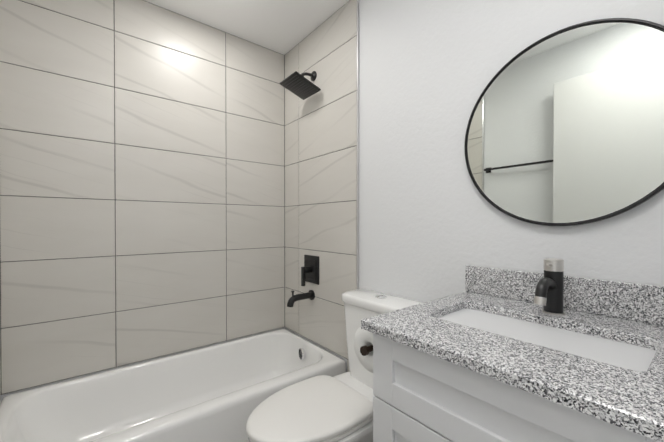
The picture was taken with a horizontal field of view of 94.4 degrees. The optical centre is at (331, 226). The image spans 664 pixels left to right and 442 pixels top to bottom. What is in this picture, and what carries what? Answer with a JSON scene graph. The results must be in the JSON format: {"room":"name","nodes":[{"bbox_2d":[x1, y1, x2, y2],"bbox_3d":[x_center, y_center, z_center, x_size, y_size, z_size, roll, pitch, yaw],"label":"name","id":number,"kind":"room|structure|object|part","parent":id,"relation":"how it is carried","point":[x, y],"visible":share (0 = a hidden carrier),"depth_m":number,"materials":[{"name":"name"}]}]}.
{"room":"bathroom","nodes":[
{"label":"bathroom","id":0,"kind":"room"},
{"bbox_2d":[0,327,284,401],"bbox_3d":[-0.984,-0.075,1.917,1.720,2.440,0.100,0,1,-39],"label":"wall","id":1,"kind":"structure","parent":0,"point":[11,393],"depth_m":1.71,"materials":[{"name":"white paint"}]},
{"bbox_2d":[0,0,284,394],"bbox_3d":[-0.946,-0.260,1.878,1.508,2.069,0.006,0,1,-39],"label":"grout","id":2,"kind":"object","parent":1,"relation":"attached to","point":[114,143],"depth_m":1.72,"materials":[{"name":"grey"}]},
{"bbox_2d":[0,0,283,393],"bbox_3d":[-0.945,-0.260,1.877,1.488,2.063,0.007,0,1,-39],"label":"wall tiles","id":3,"kind":"structure","parent":2,"relation":"attached to","point":[41,227],"depth_m":1.72,"materials":[{"name":"tile"}]},
{"bbox_2d":[144,0,348,54],"bbox_3d":[-0.284,-1.338,1.032,1.720,0.100,2.340,0,1,-39],"label":"ceiling","id":4,"kind":"structure","parent":0,"point":[283,27],"depth_m":1.90,"materials":[{"name":"white paint"}]},
{"bbox_2d":[285,0,663,371],"bbox_3d":[0.348,-0.072,1.549,0.100,2.440,2.140,0,1,-39],"label":"wall","id":5,"kind":"structure","parent":0,"point":[433,222],"depth_m":1.30,"materials":[{"name":"white paint"}]},
{"bbox_2d":[285,0,356,358],"bbox_3d":[-0.107,-0.261,2.032,0.006,2.069,0.797,0,1,-39],"label":"grout","id":6,"kind":"object","parent":5,"relation":"attached to","point":[322,203],"depth_m":1.96,"materials":[{"name":"grey"}]},
{"bbox_2d":[285,0,356,371],"bbox_3d":[-0.109,-0.077,2.033,0.007,2.432,0.793,0,1,-39],"label":"wall tiles","id":7,"kind":"structure","parent":6,"relation":"attached to","point":[327,226],"depth_m":1.95,"materials":[{"name":"tile"}]},
{"bbox_2d":[280,71,320,99],"bbox_3d":[-0.199,-0.940,1.969,0.204,0.162,0.196,0,1,-39],"label":"shower head","id":8,"kind":"object","parent":7,"relation":"attached to","point":[301,86],"visible":1,"depth_m":1.96},
{"bbox_3d":[-0.167,-0.965,1.994,0.124,0.113,0.062,0,1,-39],"label":"arm","id":9,"kind":"part","parent":8,"relation":"part of"},
{"bbox_2d":[287,290,314,306],"bbox_3d":[-0.209,0.464,2.004,0.190,0.099,0.068,0,1,-39],"label":"tub spout","id":10,"kind":"object","parent":7,"relation":"attached to","point":[310,294],"visible":1,"depth_m":1.99,"materials":[{"name":"black metal"}]},
{"bbox_2d":[301,255,318,285],"bbox_3d":[-0.166,0.295,2.037,0.080,0.197,0.170,0,1,-39],"label":"tub valve","id":11,"kind":"object","parent":7,"relation":"attached to","point":[310,271],"visible":1,"depth_m":2.03,"materials":[{"name":"black metal"}]},
{"bbox_2d":[357,0,358,289],"bbox_3d":[0.144,-0.073,1.717,0.010,2.440,0.010,0,1,-39],"label":"trim","id":12,"kind":"structure","parent":5,"relation":"attached to","point":[357,144],"depth_m":1.71,"materials":[{"name":"silver metal"}]},
{"bbox_2d":[464,18,663,225],"bbox_3d":[0.723,-0.309,0.979,0.022,0.618,0.618,0,1,-39],"label":"mirror","id":13,"kind":"object","parent":5,"relation":"attached to","point":[565,126],"visible":0.98,"depth_m":0.94,"materials":[{"name":"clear mirror"}]},
{"bbox_2d":[465,265,663,325],"bbox_3d":[0.736,0.207,0.965,0.021,0.102,0.650,0,1,-39],"label":"backsplash","id":14,"kind":"structure","parent":5,"relation":"attached to","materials":[{"name":"stone"}]},
{"bbox_3d":[-0.284,1.202,1.053,1.720,0.100,2.340,0,1,-39],"label":"floor","id":15,"kind":"structure","parent":0,"visible":0},
{"bbox_2d":[0,329,345,441],"bbox_3d":[-0.720,0.963,1.605,1.486,0.370,0.709,0,1,-39],"label":"bathtub","id":16,"kind":"object","parent":15,"relation":"on","point":[219,392],"visible":0.85,"depth_m":1.61,"materials":[{"name":"white ceramic"}]},
{"bbox_2d":[246,289,421,441],"bbox_3d":[0.010,0.741,1.285,0.753,0.819,0.416,0,1,-39],"label":"toilet","id":17,"kind":"object","parent":15,"relation":"on","point":[326,408],"visible":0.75,"depth_m":1.21,"materials":[{"name":"white ceramic"}]},
{"bbox_3d":[-0.100,0.712,1.196,0.471,0.024,0.368,0,1,-39],"label":"lid","id":18,"kind":"part","parent":17,"relation":"part of","materials":[{"name":"white plastic"}]},
{"bbox_3d":[-0.096,0.736,1.200,0.464,0.018,0.364,0,1,-39],"label":"seat","id":19,"kind":"part","parent":17,"relation":"part of","materials":[{"name":"white plastic"}]},
{"bbox_3d":[0.009,0.948,1.286,0.734,0.405,0.386,0,1,-39],"label":"bowl","id":20,"kind":"part","parent":17,"relation":"part of","materials":[{"name":"white ceramic"}]},
{"bbox_3d":[0.232,0.562,1.461,0.173,0.362,0.394,0,1,-39],"label":"tank","id":21,"kind":"part","parent":17,"relation":"part of","materials":[{"name":"white ceramic"}]},
{"bbox_3d":[0.230,0.359,1.458,0.189,0.044,0.416,0,1,-39],"label":"tank lid","id":22,"kind":"part","parent":17,"relation":"part of","materials":[{"name":"white ceramic"}]},
{"bbox_2d":[354,258,663,441],"bbox_3d":[0.474,0.626,0.838,0.592,1.056,0.774,0,1,-39],"label":"bathroom vanity","id":23,"kind":"object","parent":15,"relation":"on","point":[552,353],"visible":0.98,"depth_m":0.72,"materials":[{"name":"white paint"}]},
{"bbox_3d":[0.213,0.758,0.740,0.020,0.581,0.296,0,1,-39],"label":"door","id":24,"kind":"part","parent":23,"relation":"part of","materials":[{"name":"white paint"}]},
{"bbox_3d":[0.306,0.377,0.620,0.020,0.175,0.596,0,1,-39],"label":"drawer","id":25,"kind":"part","parent":23,"relation":"part of","materials":[{"name":"white paint"}]},
{"bbox_2d":[534,258,564,314],"bbox_3d":[0.622,0.178,0.886,0.155,0.161,0.057,0,1,-39],"label":"faucet","id":26,"kind":"object","parent":23,"relation":"on","point":[549,292],"depth_m":0.89,"materials":[{"name":"black metal"}]},
{"bbox_3d":[-0.912,-0.063,0.541,0.112,2.440,2.140,0,1,-39],"label":"wall","id":27,"kind":"structure","parent":0,"visible":0},
{"bbox_3d":[-1.280,-0.254,1.094,0.006,2.069,0.797,0,1,-39],"label":"wall","id":28,"kind":"structure","parent":27,"relation":"attached to","visible":0},
{"bbox_2d":[0,360,0,394],"bbox_3d":[-1.279,-0.069,1.096,0.007,2.432,0.793,0,1,-39],"label":"wall tiles","id":29,"kind":"structure","parent":28,"relation":"attached to","point":[0,377],"depth_m":1.41,"materials":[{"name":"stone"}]}
]}

